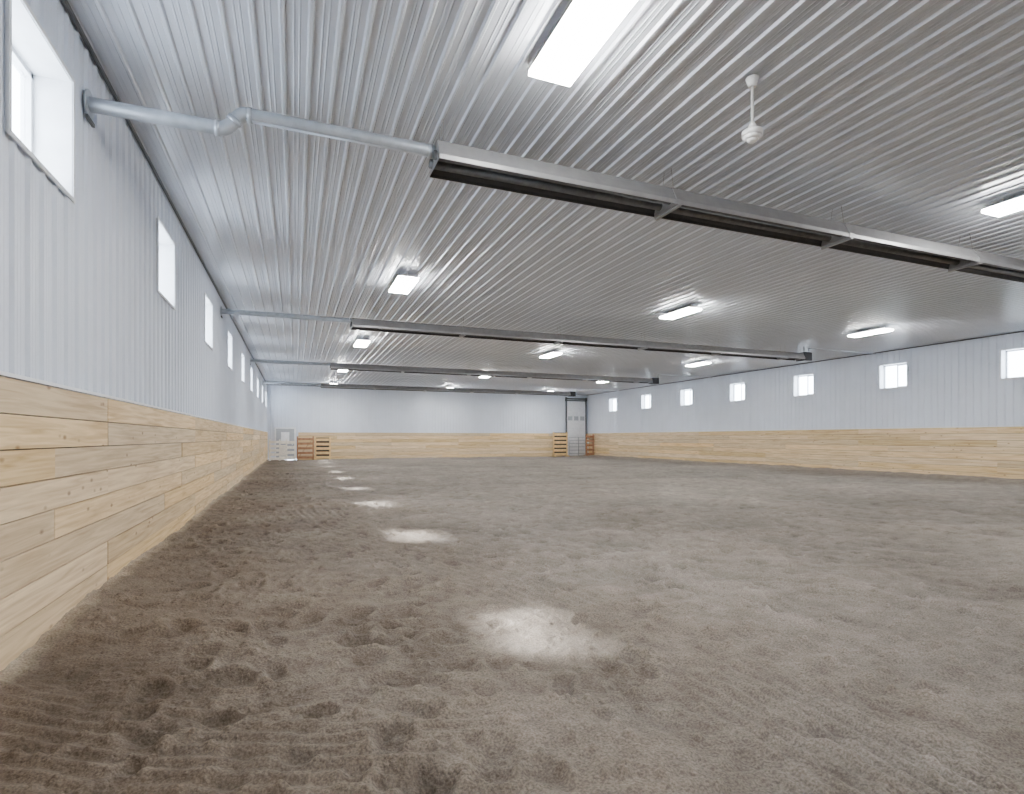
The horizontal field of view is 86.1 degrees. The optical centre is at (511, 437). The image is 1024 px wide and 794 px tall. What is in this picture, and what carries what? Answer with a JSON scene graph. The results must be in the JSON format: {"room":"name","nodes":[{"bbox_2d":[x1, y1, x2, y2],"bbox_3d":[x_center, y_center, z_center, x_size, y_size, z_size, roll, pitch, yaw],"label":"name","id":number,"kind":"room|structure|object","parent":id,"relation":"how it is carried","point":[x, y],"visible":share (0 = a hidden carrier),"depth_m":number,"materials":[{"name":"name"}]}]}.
{"room":"sports facility","nodes":[
{"label":"sports facility","id":0,"kind":"room"},
{"bbox_2d":[0,0,266,430],"bbox_3d":[-7.671,-1.040,14.709,0.024,4.920,45.000,0,0,-22],"label":"wall","id":1,"kind":"structure","parent":0,"point":[81,307],"depth_m":5.24,"materials":[{"name":"metal"}]},
{"bbox_2d":[5,0,74,203],"bbox_3d":[-3.573,-2.455,3.963,0.334,1.020,1.130,0,0,-22],"label":"window","id":2,"kind":"structure","parent":1,"relation":"in","point":[47,86],"depth_m":4.37,"materials":[{"name":"white plastic"}]},
{"bbox_2d":[0,371,266,431],"bbox_3d":[-7.632,-0.393,14.725,0.061,0.025,44.940,0,0,-22],"label":"trim","id":3,"kind":"structure","parent":1,"relation":"attached to","point":[2,373],"depth_m":4.64,"materials":[{"name":"beige wood"}]},
{"bbox_2d":[0,376,267,670],"bbox_3d":[-7.629,0.575,14.726,0.061,1.891,44.940,0,0,-22],"label":"left kickboard","id":4,"kind":"structure","parent":1,"relation":"attached to","point":[89,484],"depth_m":4.61,"materials":[{"name":"brown wood"}]},
{"bbox_2d":[62,0,266,384],"bbox_3d":[-7.648,-3.458,14.718,0.026,0.036,44.940,0,0,-22],"label":"trim","id":5,"kind":"structure","parent":1,"relation":"attached to","point":[65,2],"depth_m":6.21,"materials":[{"name":"black metal"}]},
{"bbox_2d":[156,216,174,309],"bbox_3d":[-5.082,-2.455,7.775,0.334,1.020,1.130,0,0,-22],"label":"window","id":6,"kind":"structure","parent":1,"relation":"in","point":[165,245],"depth_m":8.27,"materials":[{"name":"white plastic"}]},
{"bbox_2d":[204,292,212,349],"bbox_3d":[-6.591,-2.455,11.587,0.334,1.020,1.130,0,0,-22],"label":"window","id":7,"kind":"structure","parent":1,"relation":"in","point":[208,306],"depth_m":12.10,"materials":[{"name":"white plastic"}]},
{"bbox_2d":[227,330,232,370],"bbox_3d":[-8.101,-2.455,15.399,0.334,1.020,1.130,0,0,-22],"label":"window","id":8,"kind":"structure","parent":1,"relation":"in","point":[229,336],"depth_m":15.92,"materials":[{"name":"white plastic"}]},
{"bbox_2d":[241,351,244,383],"bbox_3d":[-9.610,-2.455,19.211,0.334,1.020,1.130,0,0,-22],"label":"window","id":9,"kind":"structure","parent":1,"relation":"in","point":[242,354],"depth_m":19.73,"materials":[{"name":"white plastic"}]},
{"bbox_2d":[250,366,252,392],"bbox_3d":[-11.119,-2.455,23.023,0.334,1.020,1.130,0,0,-22],"label":"window","id":10,"kind":"structure","parent":1,"relation":"in","point":[251,369],"depth_m":23.56,"materials":[{"name":"white plastic"}]},
{"bbox_2d":[257,377,258,398],"bbox_3d":[-12.629,-2.455,26.836,0.334,1.020,1.130,0,0,-22],"label":"window","id":11,"kind":"structure","parent":1,"relation":"in","point":[257,377],"depth_m":27.37,"materials":[{"name":"white plastic"}]},
{"bbox_2d":[265,390,266,407],"bbox_3d":[-15.647,-2.455,34.460,0.334,1.020,1.130,0,0,-22],"label":"window","id":12,"kind":"structure","parent":1,"relation":"in","point":[265,390],"depth_m":33.99,"materials":[{"name":"white plastic"}]},
{"bbox_2d":[267,384,586,458],"bbox_3d":[-4.929,-1.040,39.981,23.730,4.920,0.024,0,0,-22],"label":"wall","id":13,"kind":"structure","parent":0,"point":[306,408],"depth_m":38.98,"materials":[{"name":"metal"}]},
{"bbox_2d":[274,427,295,459],"bbox_3d":[-14.879,0.360,35.950,1.300,2.120,0.135,0,0,-22],"label":"door","id":14,"kind":"structure","parent":13,"relation":"in","point":[283,433],"depth_m":35.96,"materials":[{"name":"white metal"}]},
{"bbox_2d":[298,432,556,459],"bbox_3d":[-5.015,0.575,39.898,19.650,1.891,0.061,0,0,-22],"label":"kickboard back","id":15,"kind":"structure","parent":13,"relation":"attached to","point":[343,445],"depth_m":39.58,"materials":[{"name":"brown wood"}]},
{"bbox_2d":[565,397,586,455],"bbox_3d":[5.148,-0.905,43.839,1.950,4.650,0.210,0,0,-22],"label":"door","id":16,"kind":"structure","parent":13,"relation":"in","point":[576,416],"depth_m":43.86,"materials":[{"name":"white metal"}]},
{"bbox_2d":[0,455,1023,793],"bbox_3d":[3.349,1.424,19.072,23.670,0.293,44.940,0,0,-22],"label":"floor","id":17,"kind":"structure","parent":0,"point":[581,624],"depth_m":3.85,"materials":[{"name":"brown sand"}]},
{"bbox_2d":[269,439,286,460],"bbox_3d":[-14.564,0.765,34.136,1.050,1.350,0.600,0,0,-22],"label":"jump standard","id":18,"kind":"object","parent":17,"relation":"on","point":[270,441],"visible":0.94,"depth_m":34.09,"materials":[{"name":"white wood"}]},
{"bbox_2d":[279,439,295,460],"bbox_3d":[-14.407,0.765,35.166,1.000,1.350,0.600,0,0,-22],"label":"jump standard","id":19,"kind":"object","parent":17,"relation":"on","point":[294,441],"visible":0.65,"depth_m":35.20,"materials":[{"name":"white wood"}]},
{"bbox_2d":[297,436,313,459],"bbox_3d":[-13.444,0.665,35.654,1.050,1.550,0.600,0,0,-22],"label":"wooden gate","id":20,"kind":"object","parent":17,"relation":"on","point":[312,438],"visible":0.97,"depth_m":35.62,"materials":[{"name":"brown wood"}]},
{"bbox_2d":[315,437,330,459],"bbox_3d":[-12.482,0.690,36.143,1.000,1.500,0.600,0,0,-22],"label":"wooden gate","id":21,"kind":"object","parent":17,"relation":"on","point":[322,445],"visible":0.94,"depth_m":36.14,"materials":[{"name":"brown wood"}]},
{"bbox_2d":[552,432,568,456],"bbox_3d":[3.776,0.490,42.688,1.250,1.900,0.600,0,0,-22],"label":"wooden rack","id":22,"kind":"object","parent":17,"relation":"on","point":[560,439],"visible":0.95,"depth_m":42.66,"materials":[{"name":"brown wood"}]},
{"bbox_2d":[569,437,587,455],"bbox_3d":[5.278,0.684,43.444,1.760,1.532,0.060,0,0,-22],"label":"gate","id":23,"kind":"object","parent":17,"relation":"on","point":[578,440],"visible":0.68,"depth_m":43.41,"materials":[{"name":"grey metal"}]},
{"bbox_2d":[584,434,593,455],"bbox_3d":[6.102,0.565,42.856,0.700,1.750,0.600,0,0,-22],"label":"wooden gate","id":24,"kind":"object","parent":17,"relation":"on","point":[592,436],"visible":0.84,"depth_m":42.83,"materials":[{"name":"brown wood"}]},
{"bbox_2d":[68,0,1023,394],"bbox_3d":[3.349,-3.488,19.072,23.730,0.024,45.000,0,0,-22],"label":"ceiling","id":25,"kind":"structure","parent":0,"point":[906,117],"depth_m":6.96,"materials":[{"name":"paint"}]},
{"bbox_2d":[354,337,369,347],"bbox_3d":[-5.317,-3.400,19.405,0.430,0.180,1.232,0,0,-22],"label":"ceiling light","id":26,"kind":"object","parent":25,"relation":"attached to","point":[363,342],"depth_m":19.20,"materials":[{"name":"white plastic"}]},
{"bbox_2d":[389,273,418,293],"bbox_3d":[-2.372,-3.400,11.967,0.430,0.180,1.232,0,0,-22],"label":"ceiling light","id":27,"kind":"object","parent":25,"relation":"attached to","point":[404,283],"depth_m":11.82,"materials":[{"name":"white plastic"}]},
{"bbox_2d":[263,379,619,395],"bbox_3d":[-3.132,-3.205,35.436,23.674,0.570,0.500,0,0,-22],"label":"heater","id":28,"kind":"object","parent":25,"relation":"hanging from","point":[322,385],"visible":0.99,"depth_m":34.51,"materials":[{"name":"black metal"}]},
{"bbox_2d":[321,383,570,395],"bbox_3d":[-3.618,-3.085,35.243,16.380,0.250,0.470,0,0,-22],"label":"hood","id":29,"kind":"object","parent":28,"relation":"attached to","point":[323,385],"depth_m":34.75,"materials":[{"name":"grey metal"}]},
{"bbox_2d":[250,357,711,383],"bbox_3d":[0.329,-3.205,26.696,23.674,0.570,0.500,0,0,-22],"label":"heater","id":30,"kind":"object","parent":25,"relation":"hanging from","point":[333,366],"visible":0.99,"depth_m":25.63,"materials":[{"name":"black metal"}]},
{"bbox_2d":[330,363,652,382],"bbox_3d":[-0.158,-3.085,26.503,16.380,0.250,0.470,0,0,-22],"label":"hood","id":31,"kind":"object","parent":30,"relation":"attached to","point":[333,366],"depth_m":25.87,"materials":[{"name":"grey metal"}]},
{"bbox_2d":[221,306,875,361],"bbox_3d":[3.789,-3.205,17.956,23.674,0.570,0.500,0,0,-22],"label":"heater","id":32,"kind":"object","parent":25,"relation":"hanging from","point":[355,323],"visible":1,"depth_m":16.61,"materials":[{"name":"black metal"}]},
{"bbox_2d":[351,318,804,360],"bbox_3d":[3.303,-3.085,17.763,16.380,0.250,0.470,0,0,-22],"label":"hood","id":33,"kind":"object","parent":32,"relation":"attached to","point":[356,323],"depth_m":16.93,"materials":[{"name":"grey metal"}]},
{"bbox_2d":[540,350,561,357],"bbox_3d":[1.563,-3.400,22.130,0.430,0.180,1.232,0,0,-22],"label":"ceiling light","id":34,"kind":"object","parent":25,"relation":"attached to","point":[552,354],"depth_m":21.99,"materials":[{"name":"white plastic"}]},
{"bbox_2d":[83,89,1023,282],"bbox_3d":[7.250,-3.145,9.216,23.674,0.690,0.500,0,0,-22],"label":"heater","id":35,"kind":"object","parent":25,"relation":"hanging from","point":[452,162],"visible":1,"depth_m":6.79,"materials":[{"name":"black metal"}]},
{"bbox_2d":[429,140,1023,282],"bbox_3d":[6.763,-3.085,9.023,16.380,0.250,0.470,0,0,-22],"label":"hood","id":36,"kind":"object","parent":35,"relation":"attached to","point":[452,162],"depth_m":7.23,"materials":[{"name":"grey metal"}]},
{"bbox_2d":[528,0,636,87],"bbox_3d":[0.573,-3.400,4.529,0.430,0.180,1.232,0,0,-22],"label":"ceiling light","id":37,"kind":"object","parent":25,"relation":"attached to","point":[586,25],"depth_m":4.55,"materials":[{"name":"white plastic"}]},
{"bbox_2d":[659,304,701,319],"bbox_3d":[4.508,-3.400,14.691,0.430,0.180,1.232,0,0,-22],"label":"ceiling light","id":38,"kind":"object","parent":25,"relation":"attached to","point":[691,309],"depth_m":14.57,"materials":[{"name":"white plastic"}]},
{"bbox_2d":[686,361,711,366],"bbox_3d":[8.444,-3.400,24.854,0.430,0.180,1.232,0,0,-22],"label":"ceiling light","id":39,"kind":"object","parent":25,"relation":"attached to","point":[704,362],"depth_m":24.69,"materials":[{"name":"white plastic"}]},
{"bbox_2d":[742,74,762,143],"bbox_3d":[2.329,-3.172,5.310,0.190,0.625,0.190,0,0,-22],"label":"ceiling fan","id":40,"kind":"object","parent":25,"relation":"hanging from","point":[751,134],"depth_m":5.28,"materials":[{"name":"white metal"}]},
{"bbox_2d":[847,325,894,337],"bbox_3d":[11.389,-3.400,17.415,0.430,0.180,1.232,0,0,-22],"label":"ceiling light","id":41,"kind":"object","parent":25,"relation":"attached to","point":[886,329],"depth_m":17.26,"materials":[{"name":"white plastic"}]},
{"bbox_2d":[980,195,1023,217],"bbox_3d":[7.325,-3.400,7.579,0.430,0.180,1.232,0,0,-22],"label":"ceiling light","id":42,"kind":"object","parent":25,"relation":"attached to","point":[1015,204],"depth_m":7.91,"materials":[{"name":"white plastic"}]},
{"bbox_2d":[587,330,1023,432],"bbox_3d":[14.370,-1.040,23.436,0.024,4.920,45.000,0,0,-22],"label":"wall","id":43,"kind":"structure","parent":0,"point":[958,384],"depth_m":23.43,"materials":[{"name":"metal"}]},
{"bbox_2d":[609,398,616,411],"bbox_3d":[7.657,-2.455,40.783,0.334,1.020,1.130,0,0,-22],"label":"window","id":44,"kind":"structure","parent":43,"relation":"in","point":[610,399],"depth_m":41.22,"materials":[{"name":"white plastic"}]},
{"bbox_2d":[641,393,650,408],"bbox_3d":[9.167,-2.455,36.971,0.334,1.020,1.130,0,0,-22],"label":"window","id":45,"kind":"structure","parent":43,"relation":"in","point":[643,396],"depth_m":37.43,"materials":[{"name":"white plastic"}]},
{"bbox_2d":[680,388,692,405],"bbox_3d":[10.676,-2.455,33.159,0.334,1.020,1.130,0,0,-22],"label":"window","id":46,"kind":"structure","parent":43,"relation":"in","point":[682,391],"depth_m":33.59,"materials":[{"name":"white plastic"}]},
{"bbox_2d":[729,382,744,401],"bbox_3d":[12.185,-2.455,29.347,0.334,1.020,1.130,0,0,-22],"label":"window","id":47,"kind":"structure","parent":43,"relation":"in","point":[731,385],"depth_m":29.80,"materials":[{"name":"white plastic"}]},
{"bbox_2d":[793,373,813,396],"bbox_3d":[13.695,-2.455,25.535,0.334,1.020,1.130,0,0,-22],"label":"window","id":48,"kind":"structure","parent":43,"relation":"in","point":[796,378],"depth_m":25.97,"materials":[{"name":"white plastic"}]},
{"bbox_2d":[587,427,1023,478],"bbox_3d":[14.328,0.575,23.419,0.061,1.891,44.940,0,0,-22],"label":"right kickboard","id":49,"kind":"structure","parent":43,"relation":"attached to","point":[996,452],"depth_m":23.28,"materials":[{"name":"brown wood"}]},
{"bbox_2d":[590,331,1023,394],"bbox_3d":[14.347,-3.458,23.426,0.026,0.036,44.940,0,0,-22],"label":"trim","id":50,"kind":"structure","parent":43,"relation":"attached to","point":[1018,331],"depth_m":23.29,"materials":[{"name":"black metal"}]},
{"bbox_2d":[615,425,1023,432],"bbox_3d":[14.330,-0.393,23.420,0.061,0.025,44.940,0,0,-22],"label":"trim","id":51,"kind":"structure","parent":43,"relation":"attached to","point":[1023,425],"depth_m":23.04,"materials":[{"name":"beige wood"}]},
{"bbox_2d":[879,361,907,389],"bbox_3d":[15.204,-2.455,21.722,0.334,1.020,1.130,0,0,-22],"label":"window","id":52,"kind":"structure","parent":43,"relation":"in","point":[882,368],"depth_m":22.06,"materials":[{"name":"white plastic"}]},
{"bbox_2d":[1000,347,1023,379],"bbox_3d":[16.713,-2.455,17.910,0.334,1.020,1.130,0,0,-22],"label":"window","id":53,"kind":"structure","parent":43,"relation":"in","point":[1003,352],"depth_m":18.35,"materials":[{"name":"white plastic"}]}
]}

